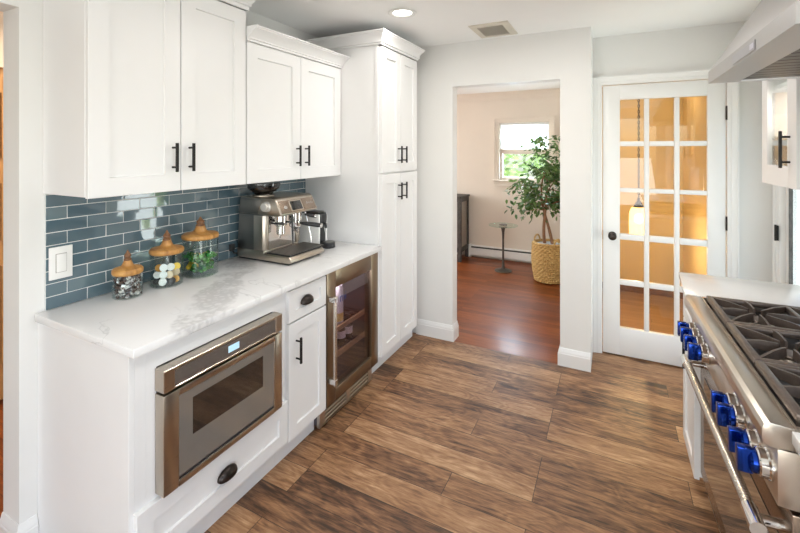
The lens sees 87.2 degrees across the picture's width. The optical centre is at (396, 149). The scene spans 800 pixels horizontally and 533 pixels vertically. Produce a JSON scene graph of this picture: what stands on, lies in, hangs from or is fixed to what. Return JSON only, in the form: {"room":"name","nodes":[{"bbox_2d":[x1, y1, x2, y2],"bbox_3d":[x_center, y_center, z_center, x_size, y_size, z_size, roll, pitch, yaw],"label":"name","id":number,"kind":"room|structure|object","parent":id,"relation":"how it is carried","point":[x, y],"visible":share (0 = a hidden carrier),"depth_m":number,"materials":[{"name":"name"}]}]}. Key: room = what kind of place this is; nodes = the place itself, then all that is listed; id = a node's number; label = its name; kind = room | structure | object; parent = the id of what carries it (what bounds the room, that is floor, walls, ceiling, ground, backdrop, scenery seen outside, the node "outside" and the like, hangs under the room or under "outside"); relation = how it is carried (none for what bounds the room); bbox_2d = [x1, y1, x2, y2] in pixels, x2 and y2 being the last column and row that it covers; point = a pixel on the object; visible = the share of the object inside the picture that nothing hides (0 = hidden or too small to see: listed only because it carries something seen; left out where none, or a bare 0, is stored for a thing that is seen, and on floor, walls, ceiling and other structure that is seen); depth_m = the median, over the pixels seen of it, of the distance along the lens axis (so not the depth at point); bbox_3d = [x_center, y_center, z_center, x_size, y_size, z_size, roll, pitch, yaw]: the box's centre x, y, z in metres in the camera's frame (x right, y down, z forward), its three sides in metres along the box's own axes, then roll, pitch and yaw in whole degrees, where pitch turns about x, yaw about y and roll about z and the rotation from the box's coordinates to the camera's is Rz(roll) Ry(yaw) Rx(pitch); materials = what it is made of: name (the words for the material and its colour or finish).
{"room":"kitchen","nodes":[
{"label":"kitchen","id":0,"kind":"room"},
{"bbox_2d":[0,11,2,67],"bbox_3d":[-2.392,0.345,2.599,0.100,2.415,4.020,0,0,27],"label":"wall","id":1,"kind":"structure","parent":0,"point":[1,13],"depth_m":2.52,"materials":[{"name":"beige paint"}]},
{"bbox_2d":[0,68,2,399],"bbox_3d":[-2.446,0.512,2.503,0.052,2.020,0.900,0,0,27],"label":"door","id":2,"kind":"structure","parent":1,"relation":"in","point":[1,69],"depth_m":2.55,"materials":[{"name":"brown wood"}]},
{"bbox_2d":[0,0,341,524],"bbox_3d":[-1.715,0.345,1.194,0.130,2.415,6.140,0,0,27],"label":"wall","id":3,"kind":"structure","parent":0,"point":[23,196],"depth_m":1.63,"materials":[{"name":"white paint"}]},
{"bbox_2d":[0,512,38,532],"bbox_3d":[-1.477,1.489,1.640,0.145,0.126,0.070,0,0,27],"label":"baseboard","id":4,"kind":"structure","parent":3,"relation":"attached to","point":[7,524],"depth_m":1.62,"materials":[{"name":"white paint"}]},
{"bbox_2d":[43,0,255,198],"bbox_3d":[-1.032,-0.333,1.935,0.406,1.023,0.822,0,0,27],"label":"upper cabinet","id":5,"kind":"object","parent":3,"relation":"attached to","point":[140,96],"visible":1,"depth_m":1.71,"materials":[{"name":"white paint"}]},
{"bbox_2d":[44,179,305,310],"bbox_3d":[-1.031,0.409,2.369,0.011,0.460,1.587,0,0,27],"label":"backsplash","id":6,"kind":"structure","parent":3,"relation":"attached to","point":[100,231],"depth_m":1.95,"materials":[{"name":"tile"}]},
{"bbox_2d":[49,244,72,280],"bbox_3d":[-1.361,0.457,1.704,0.011,0.130,0.082,0,0,27],"label":"light switch","id":7,"kind":"object","parent":6,"relation":"attached to","point":[61,257],"visible":1,"depth_m":1.70,"materials":[{"name":"white plastic"}]},
{"bbox_2d":[246,24,349,183],"bbox_3d":[-0.691,-0.231,2.607,0.396,0.818,0.851,0,0,27],"label":"upper cabinet","id":8,"kind":"object","parent":3,"relation":"attached to","point":[293,103],"visible":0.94,"depth_m":2.47,"materials":[{"name":"white paint"}]},
{"bbox_2d":[0,255,719,532],"bbox_3d":[-0.670,1.602,2.209,5.200,0.100,8.900,0,0,27],"label":"floor","id":9,"kind":"structure","parent":0,"point":[444,436],"depth_m":2.22,"materials":[{"name":"brown wood"}]},
{"bbox_2d":[38,293,287,532],"bbox_3d":[-0.950,1.110,1.825,0.651,0.884,0.738,0,0,27],"label":"base cabinet","id":10,"kind":"object","parent":9,"relation":"on","point":[96,404],"depth_m":1.54,"materials":[{"name":"white paint"}]},
{"bbox_2d":[35,240,381,358],"bbox_3d":[-0.751,0.653,2.203,0.638,0.030,1.620,0,0,27],"label":"countertop","id":11,"kind":"structure","parent":10,"relation":"on","point":[135,326],"depth_m":1.75,"materials":[{"name":"white stone"}]},
{"bbox_2d":[111,250,143,296],"bbox_3d":[-1.173,0.536,1.831,0.120,0.203,0.120,0,0,27],"label":"glass jar","id":12,"kind":"object","parent":11,"relation":"on","point":[127,268],"visible":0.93,"depth_m":1.81,"materials":[{"name":"brown wood"}]},
{"bbox_2d":[113,284,122,288],"bbox_3d":[-1.191,0.587,1.794,0.037,0.028,0.019,0,0,-30],"label":"chocolate","id":13,"kind":"object","parent":12,"relation":"in","point":[116,286],"visible":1,"depth_m":1.79,"materials":[{"name":"brown food"}]},
{"bbox_2d":[123,283,132,289],"bbox_3d":[-1.151,0.587,1.796,0.037,0.029,0.018,0,0,-7],"label":"chocolate","id":14,"kind":"object","parent":12,"relation":"in","point":[130,284],"visible":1,"depth_m":1.79,"materials":[{"name":"white food"}]},
{"bbox_2d":[149,230,183,287],"bbox_3d":[-1.090,0.510,1.992,0.149,0.256,0.149,0,0,27],"label":"glass jar","id":15,"kind":"object","parent":11,"relation":"on","point":[167,248],"visible":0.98,"depth_m":1.97,"materials":[{"name":"brown wood"}]},
{"bbox_2d":[153,271,159,278],"bbox_3d":[-1.114,0.582,1.950,0.032,0.035,0.036,0,0,-45],"label":"capsule","id":16,"kind":"object","parent":15,"relation":"in","point":[156,274],"visible":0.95,"depth_m":1.94},
{"bbox_2d":[153,278,159,284],"bbox_3d":[-1.111,0.612,1.954,0.032,0.034,0.036,0,0,-14],"label":"capsule","id":17,"kind":"object","parent":15,"relation":"in","point":[155,281],"visible":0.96,"depth_m":1.94},
{"bbox_2d":[155,264,160,271],"bbox_3d":[-1.108,0.551,1.959,0.032,0.034,0.036,0,0,-28],"label":"capsule","id":18,"kind":"object","parent":15,"relation":"in","point":[157,267],"visible":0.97,"depth_m":1.95,"materials":[{"name":"gold metal"}]},
{"bbox_2d":[159,278,166,285],"bbox_3d":[-1.079,0.612,1.946,0.032,0.034,0.036,0,0,4],"label":"capsule","id":19,"kind":"object","parent":15,"relation":"in","point":[162,282],"visible":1,"depth_m":1.94},
{"bbox_2d":[159,271,167,278],"bbox_3d":[-1.083,0.579,1.952,0.034,0.034,0.032,0,0,-21],"label":"capsule","id":20,"kind":"object","parent":15,"relation":"in","point":[162,275],"visible":1,"depth_m":1.94},
{"bbox_2d":[159,264,167,271],"bbox_3d":[-1.086,0.548,1.956,0.033,0.033,0.035,0,0,-32],"label":"capsule","id":21,"kind":"object","parent":15,"relation":"in","point":[163,267],"visible":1,"depth_m":1.95},
{"bbox_2d":[167,271,173,277],"bbox_3d":[-1.059,0.582,1.968,0.034,0.034,0.030,0,0,-9],"label":"capsule","id":22,"kind":"object","parent":15,"relation":"in","point":[170,273],"visible":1,"depth_m":1.96},
{"bbox_2d":[167,263,174,270],"bbox_3d":[-1.059,0.550,1.978,0.033,0.033,0.035,0,0,-3],"label":"capsule","id":23,"kind":"object","parent":15,"relation":"in","point":[171,266],"visible":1,"depth_m":1.97},
{"bbox_2d":[168,277,175,284],"bbox_3d":[-1.057,0.612,1.966,0.031,0.034,0.034,0,0,43],"label":"capsule","id":24,"kind":"object","parent":15,"relation":"in","point":[172,280],"visible":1,"depth_m":1.96},
{"bbox_2d":[172,268,179,274],"bbox_3d":[-1.044,0.578,1.995,0.033,0.033,0.035,0,0,-2],"label":"capsule","id":25,"kind":"object","parent":15,"relation":"in","point":[177,271],"visible":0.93,"depth_m":1.99},
{"bbox_2d":[174,262,180,269],"bbox_3d":[-1.050,0.553,2.002,0.034,0.034,0.030,0,0,-33],"label":"capsule","id":26,"kind":"object","parent":15,"relation":"in","point":[177,265],"visible":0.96,"depth_m":1.99},
{"bbox_2d":[181,217,218,276],"bbox_3d":[-1.008,0.491,2.156,0.177,0.294,0.177,0,0,27],"label":"glass jar","id":27,"kind":"object","parent":11,"relation":"on","point":[200,233],"visible":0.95,"depth_m":2.13,"materials":[{"name":"brown wood"}]},
{"bbox_2d":[186,262,191,268],"bbox_3d":[-1.046,0.584,2.119,0.023,0.028,0.053,0,0,-14],"label":"wrapped candy","id":28,"kind":"object","parent":27,"relation":"in","point":[189,264],"visible":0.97,"depth_m":2.10,"materials":[{"name":"yellow plastic"}]},
{"bbox_2d":[184,253,193,258],"bbox_3d":[-1.046,0.537,2.119,0.053,0.031,0.023,0,0,21],"label":"wrapped candy","id":29,"kind":"object","parent":27,"relation":"in","point":[187,256],"visible":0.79,"depth_m":2.11,"materials":[{"name":"green plastic"}]},
{"bbox_2d":[189,252,198,261],"bbox_3d":[-1.015,0.537,2.103,0.023,0.036,0.054,0,0,19],"label":"wrapped candy","id":30,"kind":"object","parent":27,"relation":"in","point":[193,256],"visible":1,"depth_m":2.09,"materials":[{"name":"green plastic"}]},
{"bbox_2d":[193,267,201,272],"bbox_3d":[-1.006,0.608,2.121,0.023,0.029,0.053,0,0,6],"label":"wrapped candy","id":31,"kind":"object","parent":27,"relation":"in","point":[195,270],"visible":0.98,"depth_m":2.11,"materials":[{"name":"green plastic"}]},
{"bbox_2d":[196,252,205,259],"bbox_3d":[-0.986,0.537,2.122,0.023,0.033,0.054,0,0,32],"label":"wrapped candy","id":32,"kind":"object","parent":27,"relation":"in","point":[202,255],"visible":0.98,"depth_m":2.11,"materials":[{"name":"green plastic"}]},
{"bbox_2d":[197,263,205,268],"bbox_3d":[-0.986,0.584,2.122,0.053,0.029,0.022,0,0,41],"label":"wrapped candy","id":33,"kind":"object","parent":27,"relation":"in","point":[201,265],"visible":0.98,"depth_m":2.11,"materials":[{"name":"green plastic"}]},
{"bbox_2d":[200,266,209,272],"bbox_3d":[-0.976,0.608,2.140,0.022,0.032,0.054,0,0,20],"label":"wrapped candy","id":34,"kind":"object","parent":27,"relation":"in","point":[206,268],"visible":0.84,"depth_m":2.12,"materials":[{"name":"green plastic"}]},
{"bbox_2d":[204,253,214,257],"bbox_3d":[-0.956,0.537,2.142,0.022,0.035,0.054,0,0,41],"label":"wrapped candy","id":35,"kind":"object","parent":27,"relation":"in","point":[206,254],"visible":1,"depth_m":2.13,"materials":[{"name":"green plastic"}]},
{"label":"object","id":36,"kind":"object","parent":27,"relation":"in","visible":0},
{"bbox_2d":[202,257,209,263],"bbox_3d":[-0.976,0.561,2.140,0.054,0.033,0.022,0,0,36],"label":"wrapped candy","id":37,"kind":"object","parent":36,"relation":"on","point":[204,259],"visible":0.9,"depth_m":2.13,"materials":[{"name":"green plastic"}]},
{"bbox_2d":[229,181,323,265],"bbox_3d":[-0.696,0.415,2.511,0.452,0.446,0.365,0,0,27],"label":"espresso machine","id":38,"kind":"object","parent":11,"relation":"on","point":[270,221],"visible":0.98,"depth_m":2.43,"materials":[{"name":"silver metal"}]},
{"bbox_2d":[275,215,286,234],"bbox_3d":[-0.670,0.432,2.428,0.068,0.112,0.068,0,0,27],"label":"portafilter","id":39,"kind":"object","parent":38,"relation":"attached to","point":[280,222],"depth_m":2.40,"materials":[{"name":"silver metal"}]},
{"bbox_2d":[267,242,323,256],"bbox_3d":[-0.591,0.587,2.483,0.174,0.009,0.309,0,0,27],"label":"drip tray","id":40,"kind":"object","parent":38,"relation":"on","point":[287,249],"depth_m":2.46,"materials":[{"name":"grey metal"}]},
{"bbox_2d":[298,210,334,248],"bbox_3d":[-0.552,0.522,2.800,0.329,0.232,0.092,0,0,27],"label":"machine","id":41,"kind":"object","parent":11,"relation":"on","point":[319,235],"visible":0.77,"depth_m":2.76,"materials":[{"name":"metal"}]},
{"bbox_2d":[275,276,325,465],"bbox_3d":[-0.710,1.110,2.288,0.655,0.884,0.302,0,0,27],"label":"base cabinet","id":42,"kind":"object","parent":9,"relation":"on","point":[305,307],"visible":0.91,"depth_m":2.15,"materials":[{"name":"white paint"}]},
{"bbox_2d":[314,252,377,428],"bbox_3d":[-0.496,1.110,2.667,0.650,0.860,0.562,0,0,27],"label":"beverage cooler","id":43,"kind":"object","parent":9,"relation":"on","point":[349,365],"visible":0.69,"depth_m":2.65,"materials":[{"name":"silver metal"}]},
{"bbox_2d":[336,285,345,324],"bbox_3d":[-0.362,0.922,2.578,0.074,0.282,0.075,0,0,27],"label":"bottle","id":44,"kind":"object","parent":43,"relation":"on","point":[339,290],"visible":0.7,"depth_m":2.55,"materials":[{"name":"white plastic"}]},
{"bbox_2d":[337,325,345,344],"bbox_3d":[-0.351,1.152,2.632,0.063,0.122,0.063,0,0,27],"label":"soda bottle","id":45,"kind":"object","parent":43,"relation":"in","point":[341,334],"visible":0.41,"depth_m":2.60,"materials":[{"name":"brown glass"}]},
{"bbox_2d":[317,368,371,428],"bbox_3d":[-0.303,1.480,2.568,0.020,0.120,0.562,0,0,27],"label":"vent grille","id":46,"kind":"object","parent":43,"relation":"attached to","point":[325,416],"depth_m":2.52,"materials":[{"name":"silver metal"}]},
{"bbox_2d":[345,318,352,339],"bbox_3d":[-0.315,1.152,2.703,0.063,0.122,0.063,0,0,27],"label":"soda bottle","id":47,"kind":"object","parent":43,"relation":"in","point":[349,328],"visible":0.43,"depth_m":2.67,"materials":[{"name":"brown glass"}]},
{"bbox_2d":[337,331,360,348],"bbox_3d":[-0.538,1.220,2.688,0.496,0.011,0.494,0,0,27],"label":"wooden shelf","id":48,"kind":"object","parent":43,"relation":"attached to","point":[356,333],"depth_m":2.66,"materials":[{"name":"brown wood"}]},
{"bbox_2d":[337,331,364,356],"bbox_3d":[-0.311,1.213,2.572,0.016,0.028,0.494,0,0,27],"label":"shelf","id":49,"kind":"object","parent":43,"relation":"attached to","point":[359,337],"depth_m":2.61,"materials":[{"name":"brown wood"}]},
{"bbox_2d":[337,308,364,331],"bbox_3d":[-0.311,1.063,2.572,0.016,0.028,0.494,0,0,27],"label":"shelf","id":50,"kind":"object","parent":43,"relation":"attached to","point":[360,313],"depth_m":2.61,"materials":[{"name":"brown wood"}]},
{"bbox_2d":[343,306,360,320],"bbox_3d":[-0.538,1.070,2.688,0.496,0.011,0.494,0,0,27],"label":"wire shelf","id":51,"kind":"object","parent":43,"relation":"attached to","point":[356,309],"depth_m":2.75,"materials":[{"name":"brown metal"}]},
{"bbox_2d":[304,28,424,372],"bbox_3d":[-0.194,0.382,3.256,0.687,2.340,0.856,0,0,27],"label":"pantry cabinet","id":52,"kind":"object","parent":9,"relation":"on","point":[373,200],"visible":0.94,"depth_m":2.91,"materials":[{"name":"white paint"}]},
{"bbox_2d":[457,194,469,261],"bbox_3d":[0.479,1.100,6.192,1.124,0.905,0.390,0,0,27],"label":"base cabinet","id":53,"kind":"object","parent":9,"relation":"on","point":[462,199],"visible":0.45,"depth_m":5.90,"materials":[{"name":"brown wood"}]},
{"bbox_2d":[495,224,516,272],"bbox_3d":[1.365,1.252,5.374,0.366,0.600,0.366,0,0,27],"label":"side table","id":54,"kind":"object","parent":9,"relation":"on","point":[502,269],"visible":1,"depth_m":5.36,"materials":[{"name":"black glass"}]},
{"bbox_2d":[531,234,559,283],"bbox_3d":[1.794,1.284,4.956,0.400,0.533,0.400,0,0,-14],"label":"woven basket","id":55,"kind":"object","parent":9,"relation":"on","point":[545,258],"visible":0.77,"depth_m":4.81,"materials":[{"name":"beige wicker"}]},
{"bbox_2d":[503,134,559,244],"bbox_3d":[1.706,0.504,4.987,0.857,1.375,0.930,0,0,19],"label":"ficus tree","id":56,"kind":"object","parent":55,"relation":"in","point":[546,173],"visible":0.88,"depth_m":4.95,"materials":[{"name":"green plant"}]},
{"bbox_2d":[682,294,701,479],"bbox_3d":[1.657,1.110,1.887,0.646,0.884,0.333,0,0,27],"label":"base cabinet","id":57,"kind":"object","parent":9,"relation":"on","point":[691,406],"visible":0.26,"depth_m":1.94,"materials":[{"name":"white paint"}]},
{"bbox_2d":[679,272,799,306],"bbox_3d":[1.658,0.653,1.885,0.653,0.030,0.398,0,0,27],"label":"countertop","id":58,"kind":"structure","parent":57,"relation":"on","point":[699,285],"depth_m":1.92,"materials":[{"name":"white stone"}]},
{"bbox_2d":[677,295,799,532],"bbox_3d":[1.339,1.083,1.294,0.676,0.939,0.960,0,0,25],"label":"range cooker","id":59,"kind":"object","parent":9,"relation":"on","point":[747,353],"visible":1,"depth_m":1.26,"materials":[{"name":"grey metal"}]},
{"bbox_2d":[712,307,799,424],"bbox_3d":[1.367,0.682,1.280,0.534,0.024,0.936,0,0,25],"label":"cooktop","id":60,"kind":"object","parent":59,"relation":"in","point":[791,342],"depth_m":1.39,"materials":[{"name":"silver metal"}]},
{"bbox_3d":[0.923,1.110,0.377,0.571,0.884,0.980,0,0,27],"label":"base cabinet","id":61,"kind":"object","parent":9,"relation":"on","visible":0},
{"bbox_2d":[792,431,799,455],"bbox_3d":[0.925,0.653,0.377,0.577,0.030,1.002,0,0,27],"label":"countertop","id":62,"kind":"structure","parent":61,"relation":"on","point":[795,435],"depth_m":0.93,"materials":[{"name":"white stone"}]},
{"bbox_2d":[394,27,591,364],"bbox_3d":[0.554,0.345,3.417,1.872,2.415,0.112,0,0,27],"label":"wall","id":63,"kind":"structure","parent":0,"point":[564,56],"depth_m":3.24,"materials":[{"name":"white paint"}]},
{"bbox_2d":[416,318,458,341],"bbox_3d":[0.341,1.489,3.518,0.332,0.126,0.127,0,0,27],"label":"baseboard","id":64,"kind":"structure","parent":63,"relation":"attached to","point":[432,329],"depth_m":3.46,"materials":[{"name":"white paint"}]},
{"bbox_2d":[558,346,590,371],"bbox_3d":[1.286,1.489,3.032,0.217,0.126,0.127,0,0,27],"label":"baseboard","id":65,"kind":"structure","parent":63,"relation":"attached to","point":[569,358],"depth_m":2.98,"materials":[{"name":"white paint"}]},
{"bbox_2d":[249,0,760,50],"bbox_3d":[-1.095,-0.913,0.946,5.000,0.100,6.465,0,0,27],"label":"ceiling","id":66,"kind":"structure","parent":0,"point":[436,22],"depth_m":2.68,"materials":[{"name":"paint"}]},
{"bbox_2d":[388,8,416,17],"bbox_3d":[0.036,-0.856,2.631,0.180,0.011,0.180,0,0,27],"label":"recessed light","id":67,"kind":"object","parent":66,"relation":"in","point":[398,12],"visible":1,"depth_m":2.63,"materials":[{"name":"white plastic"}]},
{"bbox_2d":[468,20,517,37],"bbox_3d":[0.697,-0.856,3.012,0.273,0.012,0.340,0,0,27],"label":"ceiling vent","id":68,"kind":"object","parent":66,"relation":"in","point":[502,28],"visible":1,"depth_m":2.98,"materials":[{"name":"beige metal"}]},
{"bbox_2d":[457,98,559,262],"bbox_3d":[0.766,0.372,6.367,3.950,2.360,0.120,0,0,27],"label":"wall","id":69,"kind":"structure","parent":0,"point":[475,120],"depth_m":6.00,"materials":[{"name":"beige paint"}]},
{"bbox_2d":[468,244,530,261],"bbox_3d":[1.763,1.462,5.747,1.589,0.180,0.068,0,0,27],"label":"baseboard heater","id":70,"kind":"object","parent":69,"relation":"attached to","point":[479,250],"visible":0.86,"depth_m":5.89,"materials":[{"name":"white metal"}]},
{"bbox_2d":[457,88,559,102],"bbox_3d":[0.763,-0.748,6.259,3.844,0.120,0.075,0,0,27],"label":"crown molding","id":71,"kind":"structure","parent":69,"relation":"attached to","point":[540,93],"depth_m":5.84,"materials":[{"name":"beige paint"}]},
{"bbox_2d":[492,116,554,187],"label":"window","id":72,"kind":"structure","parent":69,"relation":"in","point":[551,119],"depth_m":5.87,"materials":[{"name":"beige paint"}]},
{"bbox_2d":[500,122,548,150],"bbox_3d":[1.762,-0.181,5.806,0.657,0.387,0.028,0,0,27],"label":"window shade","id":73,"kind":"object","parent":72,"relation":"attached to","point":[510,138],"visible":0.94,"depth_m":5.82,"materials":[{"name":"fabric"}]},
{"bbox_2d":[457,81,559,94],"bbox_3d":[0.178,-0.858,5.225,3.950,0.100,2.760,0,0,27],"label":"ceiling","id":74,"kind":"structure","parent":0,"point":[544,85],"depth_m":5.54,"materials":[{"name":"paint"}]},
{"bbox_2d":[602,87,705,285],"bbox_3d":[2.291,0.345,3.910,1.010,2.415,1.665,0,0,27],"label":"wall","id":75,"kind":"structure","parent":0,"point":[692,109],"depth_m":4.46,"materials":[{"name":"beige paint"}]},
{"bbox_2d":[602,281,682,298],"bbox_3d":[2.592,1.517,4.572,0.880,0.070,0.014,0,0,27],"label":"baseboard","id":76,"kind":"structure","parent":75,"relation":"attached to","point":[657,292],"depth_m":4.50,"materials":[{"name":"brown wood"}]},
{"bbox_2d":[592,21,772,354],"bbox_3d":[1.960,0.345,2.950,1.300,2.415,0.345,0,0,27],"label":"wall","id":77,"kind":"structure","parent":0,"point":[699,47],"depth_m":2.88,"materials":[{"name":"white paint"}]},
{"bbox_2d":[593,69,739,352],"bbox_3d":[1.906,0.498,3.026,0.893,2.108,0.026,0,0,27],"label":"door frame","id":78,"kind":"structure","parent":77,"relation":"attached to","point":[732,88],"depth_m":3.04,"materials":[{"name":"white paint"}]},
{"bbox_2d":[603,80,727,366],"bbox_3d":[1.907,0.528,3.018,0.764,2.028,0.111,0,0,27],"label":"door","id":79,"kind":"structure","parent":78,"relation":"attached to","point":[645,344],"depth_m":3.06,"materials":[{"name":"white paint"}]},
{"bbox_2d":[783,187,799,284],"bbox_3d":[1.067,0.345,-0.108,0.100,2.415,6.368,0,0,27],"label":"wall","id":80,"kind":"structure","parent":0,"point":[784,188],"depth_m":2.62,"materials":[{"name":"white paint"}]},
{"bbox_2d":[708,0,799,83],"bbox_3d":[1.371,-0.572,1.239,0.582,0.578,0.962,0,0,27],"label":"range hood","id":81,"kind":"object","parent":80,"relation":"attached to","point":[767,45],"visible":1,"depth_m":1.33,"materials":[{"name":"silver metal"}]},
{"bbox_2d":[773,185,782,282],"bbox_3d":[2.225,0.499,2.288,0.034,2.106,0.902,0,0,27],"label":"door frame","id":82,"kind":"structure","parent":80,"relation":"in","point":[777,190],"depth_m":2.64,"materials":[{"name":"white paint"}]},
{"bbox_2d":[774,188,796,284],"bbox_3d":[2.250,0.529,2.289,0.094,2.026,0.786,0,0,27],"label":"door","id":83,"kind":"structure","parent":82,"relation":"attached to","point":[791,194],"depth_m":2.56,"materials":[{"name":"white paint"}]},
{"bbox_2d":[762,78,799,189],"bbox_3d":[1.807,-0.319,1.808,0.328,0.958,0.432,0,0,27],"label":"upper cabinet","id":84,"kind":"object","parent":80,"relation":"attached to","point":[780,98],"visible":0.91,"depth_m":1.98,"materials":[{"name":"white paint"}]},
{"bbox_3d":[2.404,-0.913,3.869,1.250,0.100,1.935,0,0,27],"label":"ceiling","id":85,"kind":"structure","parent":0,"visible":0},
{"bbox_2d":[629,99,643,234],"bbox_3d":[2.130,-0.054,3.692,0.150,1.614,0.150,0,0,27],"label":"pendant lamp","id":86,"kind":"object","parent":85,"relation":"hanging from","point":[636,214],"visible":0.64,"depth_m":3.66,"materials":[{"name":"white glass"}]},
{"label":"outside","id":87,"kind":"structure","parent":0,"visible":0},
{"bbox_3d":[3.959,1.977,2.246,15.000,0.050,22.000,0,0,27],"label":"garden","id":88,"kind":"object","parent":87,"visible":0},
{"bbox_2d":[503,154,545,177],"bbox_3d":[2.360,0.739,8.235,1.848,2.428,1.832,0,0,27],"label":"bush","id":89,"kind":"object","parent":88,"relation":"on","point":[507,171],"visible":0.12,"depth_m":7.88,"materials":[{"name":"green plant"}]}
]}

